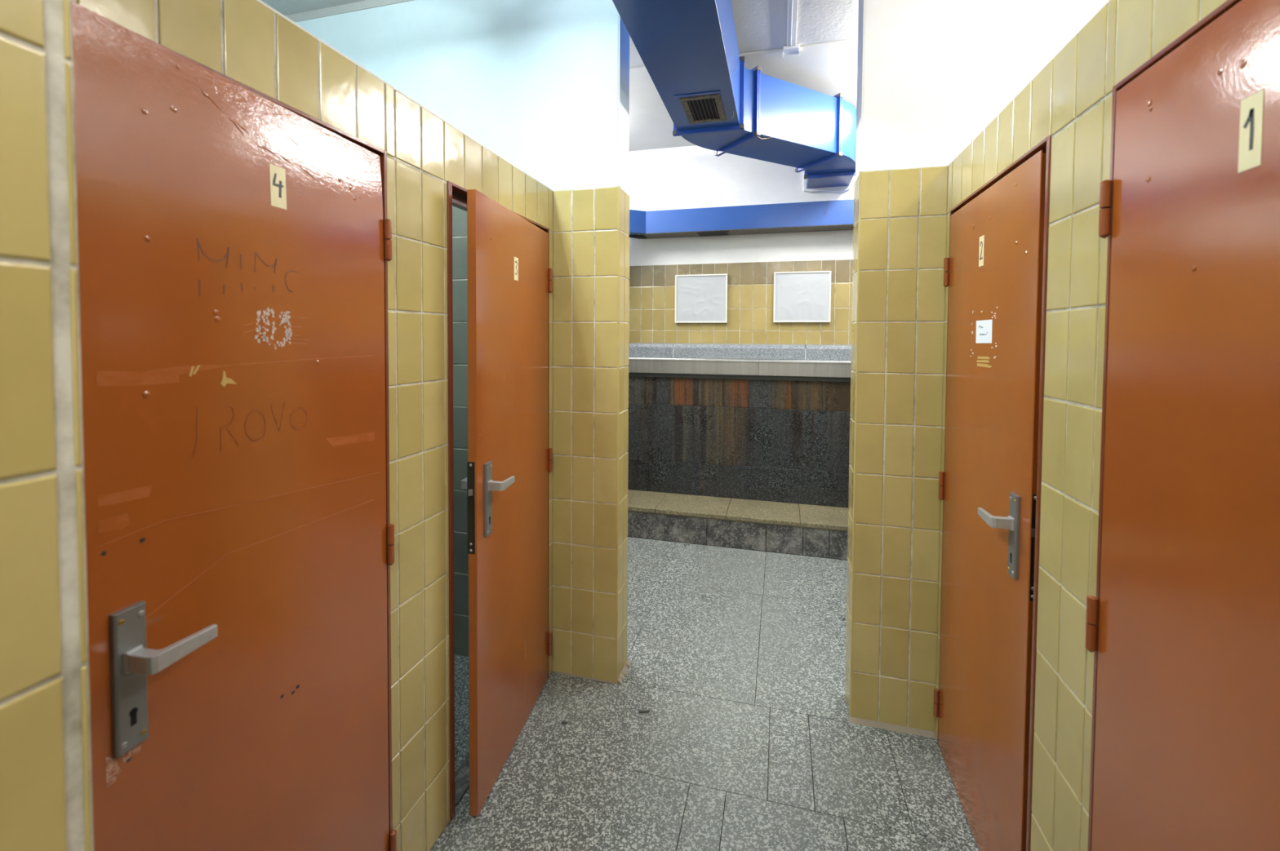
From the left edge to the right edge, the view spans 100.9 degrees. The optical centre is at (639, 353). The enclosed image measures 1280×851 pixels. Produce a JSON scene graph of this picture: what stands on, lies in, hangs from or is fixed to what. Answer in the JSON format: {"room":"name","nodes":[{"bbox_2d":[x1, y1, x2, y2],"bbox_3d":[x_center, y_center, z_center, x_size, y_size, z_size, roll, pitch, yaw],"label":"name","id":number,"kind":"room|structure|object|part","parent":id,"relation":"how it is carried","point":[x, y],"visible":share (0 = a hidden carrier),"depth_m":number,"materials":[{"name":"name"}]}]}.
{"room":"public restroom","nodes":[
{"label":"public restroom","id":0,"kind":"room"},
{"bbox_2d":[0,0,93,850],"bbox_3d":[-1.547,-0.040,0.703,2.006,3.085,0.170,1,2,15],"label":"wall","id":1,"kind":"structure","parent":0,"point":[46,780],"depth_m":0.50,"materials":[{"name":"tile"}]},
{"bbox_2d":[71,0,552,850],"bbox_3d":[-0.683,0.390,1.520,0.112,2.187,1.830,1,2,15],"label":"wall","id":2,"kind":"structure","parent":0,"point":[250,42],"depth_m":1.47,"materials":[{"name":"tile"}]},
{"bbox_2d":[71,0,396,850],"bbox_3d":[-0.735,0.497,1.060,0.149,1.984,0.680,1,2,11],"label":"door","id":3,"kind":"structure","parent":2,"relation":"in","point":[230,242],"depth_m":0.95,"materials":[{"name":"orange paint"}]},
{"bbox_3d":[-0.766,0.487,0.795,0.009,0.213,0.043,1,2,11],"label":"handle","id":4,"kind":"part","parent":3,"relation":"part of","materials":[{"name":"grey metal"}]},
{"bbox_3d":[-0.727,0.457,0.826,0.052,0.032,0.106,1,2,15],"label":"lever","id":5,"kind":"part","parent":3,"relation":"part of","materials":[{"name":"metal"}]},
{"bbox_2d":[189,366,194,376],"bbox_3d":[-0.749,0.030,0.883,0.001,0.017,0.009,1,2,15],"label":"scratch","id":6,"kind":"object","parent":3,"relation":"on","point":[191,368],"depth_m":0.88,"materials":[{"name":"yellow"}]},
{"bbox_2d":[193,365,199,374],"bbox_3d":[-0.747,0.028,0.891,0.001,0.015,0.013,1,2,11],"label":"scratch","id":7,"kind":"object","parent":3,"relation":"on","point":[196,368],"depth_m":0.89,"materials":[{"name":"yellow"}]},
{"bbox_2d":[220,370,236,386],"bbox_3d":[-0.737,0.045,0.947,0.001,0.029,0.031,1,2,11],"label":"scratch","id":8,"kind":"object","parent":3,"relation":"attached to","point":[228,378],"depth_m":0.95,"materials":[{"name":"yellow"}]},
{"bbox_2d":[130,30,392,850],"bbox_3d":[-0.784,0.493,1.066,0.078,2.008,0.694,1,2,15],"label":"door frame","id":9,"kind":"structure","parent":2,"relation":"attached to","point":[382,153],"depth_m":1.37,"materials":[{"name":"brown paint"}]},
{"bbox_2d":[454,754,469,808],"bbox_3d":[-0.555,1.463,2.040,0.078,0.012,0.689,1,2,15],"label":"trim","id":10,"kind":"structure","parent":2,"relation":"attached to","point":[462,774],"depth_m":1.81,"materials":[{"name":"stone"}]},
{"bbox_2d":[446,181,549,821],"bbox_3d":[-0.534,0.466,2.006,0.078,2.008,0.729,1,2,15],"label":"door frame","id":11,"kind":"structure","parent":2,"relation":"attached to","point":[456,195],"depth_m":1.66,"materials":[{"name":"brown paint"}]},
{"bbox_2d":[461,189,552,817],"bbox_3d":[-0.487,0.474,1.996,0.155,1.977,0.716,0,2,5],"label":"door","id":12,"kind":"structure","parent":2,"relation":"in","point":[505,483],"depth_m":1.86,"materials":[{"name":"orange paint"}]},
{"bbox_3d":[-0.555,0.427,1.767,0.051,0.032,0.103,1,2,9],"label":"lever","id":13,"kind":"part","parent":12,"relation":"part of","materials":[{"name":"metal"}]},
{"bbox_3d":[-0.528,0.482,1.652,0.024,0.290,0.003,1,2,9],"label":"lock plate","id":14,"kind":"part","parent":12,"relation":"part of","materials":[{"name":"grey metal"}]},
{"bbox_3d":[-0.493,0.472,1.720,0.009,0.237,0.043,1,2,9],"label":"handle","id":15,"kind":"part","parent":12,"relation":"part of","materials":[{"name":"grey metal"}]},
{"bbox_3d":[-0.454,0.428,1.752,0.052,0.032,0.107,1,2,15],"label":"lever","id":16,"kind":"part","parent":12,"relation":"part of","materials":[{"name":"metal"}]},
{"bbox_2d":[260,0,858,151],"bbox_3d":[0.316,-1.711,1.054,6.400,0.173,7.100,1,2,15],"label":"ceiling","id":17,"kind":"structure","parent":0,"point":[829,68],"depth_m":2.91,"materials":[{"name":"paint"}]},
{"bbox_2d":[782,0,799,57],"bbox_3d":[0.753,-1.657,2.609,0.093,0.034,0.685,1,2,15],"label":"fluorescent light fixture","id":18,"kind":"object","parent":17,"relation":"attached to","point":[792,48],"visible":1,"depth_m":2.73,"materials":[{"name":"white"}]},
{"bbox_2d":[295,0,1106,732],"bbox_3d":[0.407,-0.133,2.261,5.200,3.200,0.201,1,2,15],"label":"wall","id":19,"kind":"structure","parent":0,"point":[932,75],"depth_m":2.28,"materials":[{"name":"yellow tile"}]},
{"bbox_2d":[554,659,631,684],"bbox_3d":[-0.215,1.451,2.453,0.322,0.014,0.168,1,2,15],"label":"trim","id":20,"kind":"structure","parent":19,"relation":"attached to","point":[624,670],"depth_m":2.39,"materials":[{"name":"beige tile"}]},
{"bbox_2d":[848,716,935,738],"bbox_3d":[0.988,1.470,2.078,0.311,0.014,0.020,1,2,15],"label":"trim","id":21,"kind":"structure","parent":19,"relation":"attached to","point":[895,728],"depth_m":2.08,"materials":[{"name":"beige tile"}]},
{"bbox_2d":[429,537,978,850],"bbox_3d":[0.189,1.553,0.752,6.400,0.080,6.268,1,2,15],"label":"floor","id":22,"kind":"structure","parent":0,"point":[747,741],"depth_m":2.00,"materials":[{"name":"grey stone"}]},
{"bbox_2d":[639,710,649,713],"bbox_3d":[0.018,1.465,2.166,0.045,0.006,0.015,0,2,-4],"label":"paper scrap","id":23,"kind":"object","parent":22,"relation":"on","point":[644,711],"visible":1,"depth_m":2.16,"materials":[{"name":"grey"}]},
{"bbox_2d":[626,342,851,559],"bbox_3d":[1.067,0.675,4.007,6.380,1.487,0.541,1,2,15],"label":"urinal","id":24,"kind":"object","parent":22,"relation":"on","point":[735,446],"visible":0.36,"depth_m":4.18,"materials":[{"name":"stone"}]},
{"bbox_3d":[1.122,0.612,4.211,6.380,1.200,0.096,1,2,15],"label":"stone panel","id":25,"kind":"part","parent":24,"relation":"part of","materials":[{"name":"grey stone"}]},
{"bbox_3d":[1.109,0.194,4.141,6.380,0.031,0.022,1,2,15],"label":"drip rail","id":26,"kind":"part","parent":24,"relation":"part of","materials":[{"name":"grey metal"}]},
{"bbox_2d":[627,145,855,345],"bbox_3d":[1.155,-0.240,4.289,6.400,3.300,0.100,1,2,15],"label":"wall","id":27,"kind":"structure","parent":0,"point":[687,177],"depth_m":4.33,"materials":[{"name":"white paint"}]},
{"bbox_2d":[675,274,727,323],"bbox_3d":[0.506,-0.455,4.389,0.433,0.399,0.024,1,2,15],"label":"picture frame","id":28,"kind":"object","parent":27,"relation":"attached to","point":[700,298],"visible":1,"depth_m":4.38,"materials":[{"name":"white"}]},
{"bbox_2d":[612,0,856,188],"bbox_3d":[0.383,-1.410,2.394,0.896,0.389,4.108,1,2,27],"label":"ventilation duct","id":29,"kind":"object","parent":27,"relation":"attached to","point":[688,49],"visible":0.88,"depth_m":2.88,"materials":[{"name":"blue metal"}]},
{"bbox_2d":[674,90,726,124],"bbox_3d":[0.315,-1.243,2.684,0.219,0.008,0.338,1,2,15],"label":"vent","id":30,"kind":"object","parent":29,"relation":"attached to","point":[700,106],"depth_m":2.66,"materials":[{"name":"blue metal"}]},
{"bbox_2d":[628,199,853,239],"bbox_3d":[1.477,-1.034,3.805,5.430,0.192,1.624,0,2,-4],"label":"ventilation duct","id":31,"kind":"object","parent":27,"relation":"attached to","point":[796,217],"visible":0.35,"depth_m":4.11,"materials":[{"name":"blue metal"}]},
{"bbox_2d":[628,235,646,239],"bbox_3d":[-0.030,-0.971,4.418,0.147,0.007,0.120,1,2,15],"label":"vent grille","id":32,"kind":"object","parent":31,"relation":"attached to","point":[638,237],"depth_m":4.39,"materials":[{"name":"black metal"}]},
{"bbox_2d":[696,231,730,236],"bbox_3d":[0.590,-0.962,4.248,0.260,0.007,0.160,1,2,15],"label":"vent grille","id":33,"kind":"object","parent":31,"relation":"attached to","point":[699,233],"depth_m":4.22,"materials":[{"name":"black metal"}]},
{"bbox_2d":[773,271,831,322],"bbox_3d":[1.280,-0.447,4.183,0.431,0.399,0.024,1,2,15],"label":"picture frame","id":34,"kind":"object","parent":27,"relation":"attached to","point":[798,296],"visible":1,"depth_m":4.17,"materials":[{"name":"white"}]},
{"bbox_2d":[802,170,851,192],"bbox_3d":[1.455,-1.449,4.108,0.360,0.399,0.041,1,2,15],"label":"trim","id":35,"kind":"structure","parent":27,"relation":"attached to","point":[843,188],"depth_m":4.10,"materials":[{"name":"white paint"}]},
{"bbox_2d":[934,0,1226,850],"bbox_3d":[0.962,0.413,1.101,0.112,2.187,1.864,1,2,15],"label":"wall","id":36,"kind":"structure","parent":0,"point":[1069,99],"depth_m":1.12,"materials":[{"name":"tile"}]},
{"bbox_2d":[933,150,1046,850],"bbox_3d":[1.054,0.494,1.628,0.149,1.978,0.708,1,2,15],"label":"door","id":37,"kind":"structure","parent":36,"relation":"in","point":[994,264],"depth_m":1.51,"materials":[{"name":"orange paint"}]},
{"bbox_3d":[0.946,0.437,1.409,0.051,0.032,0.103,1,2,15],"label":"lever","id":38,"kind":"part","parent":37,"relation":"part of","materials":[{"name":"metal"}]},
{"bbox_3d":[0.964,0.469,1.365,0.010,0.214,0.043,1,2,15],"label":"handle","id":39,"kind":"part","parent":37,"relation":"part of","materials":[{"name":"grey metal"}]},
{"bbox_3d":[0.974,0.479,1.307,0.024,0.267,0.003,1,2,15],"label":"lock plate","id":40,"kind":"part","parent":37,"relation":"part of","materials":[{"name":"grey metal"}]},
{"bbox_2d":[937,134,1051,850],"bbox_3d":[1.074,0.488,1.604,0.078,2.008,0.743,1,2,15],"label":"door frame","id":41,"kind":"structure","parent":36,"relation":"attached to","point":[1045,145],"depth_m":1.26,"materials":[{"name":"brown paint"}]},
{"bbox_2d":[1087,0,1242,850],"bbox_3d":[0.820,0.515,0.648,0.078,2.008,0.751,1,2,15],"label":"door frame","id":42,"kind":"structure","parent":36,"relation":"attached to","point":[1228,5],"depth_m":1.00,"materials":[{"name":"brown paint"}]},
{"bbox_2d":[1084,0,1279,850],"bbox_3d":[0.798,0.518,0.668,0.149,1.984,0.726,1,2,15],"label":"door","id":43,"kind":"structure","parent":36,"relation":"in","point":[1187,738],"depth_m":0.78,"materials":[{"name":"orange paint"}]}
]}

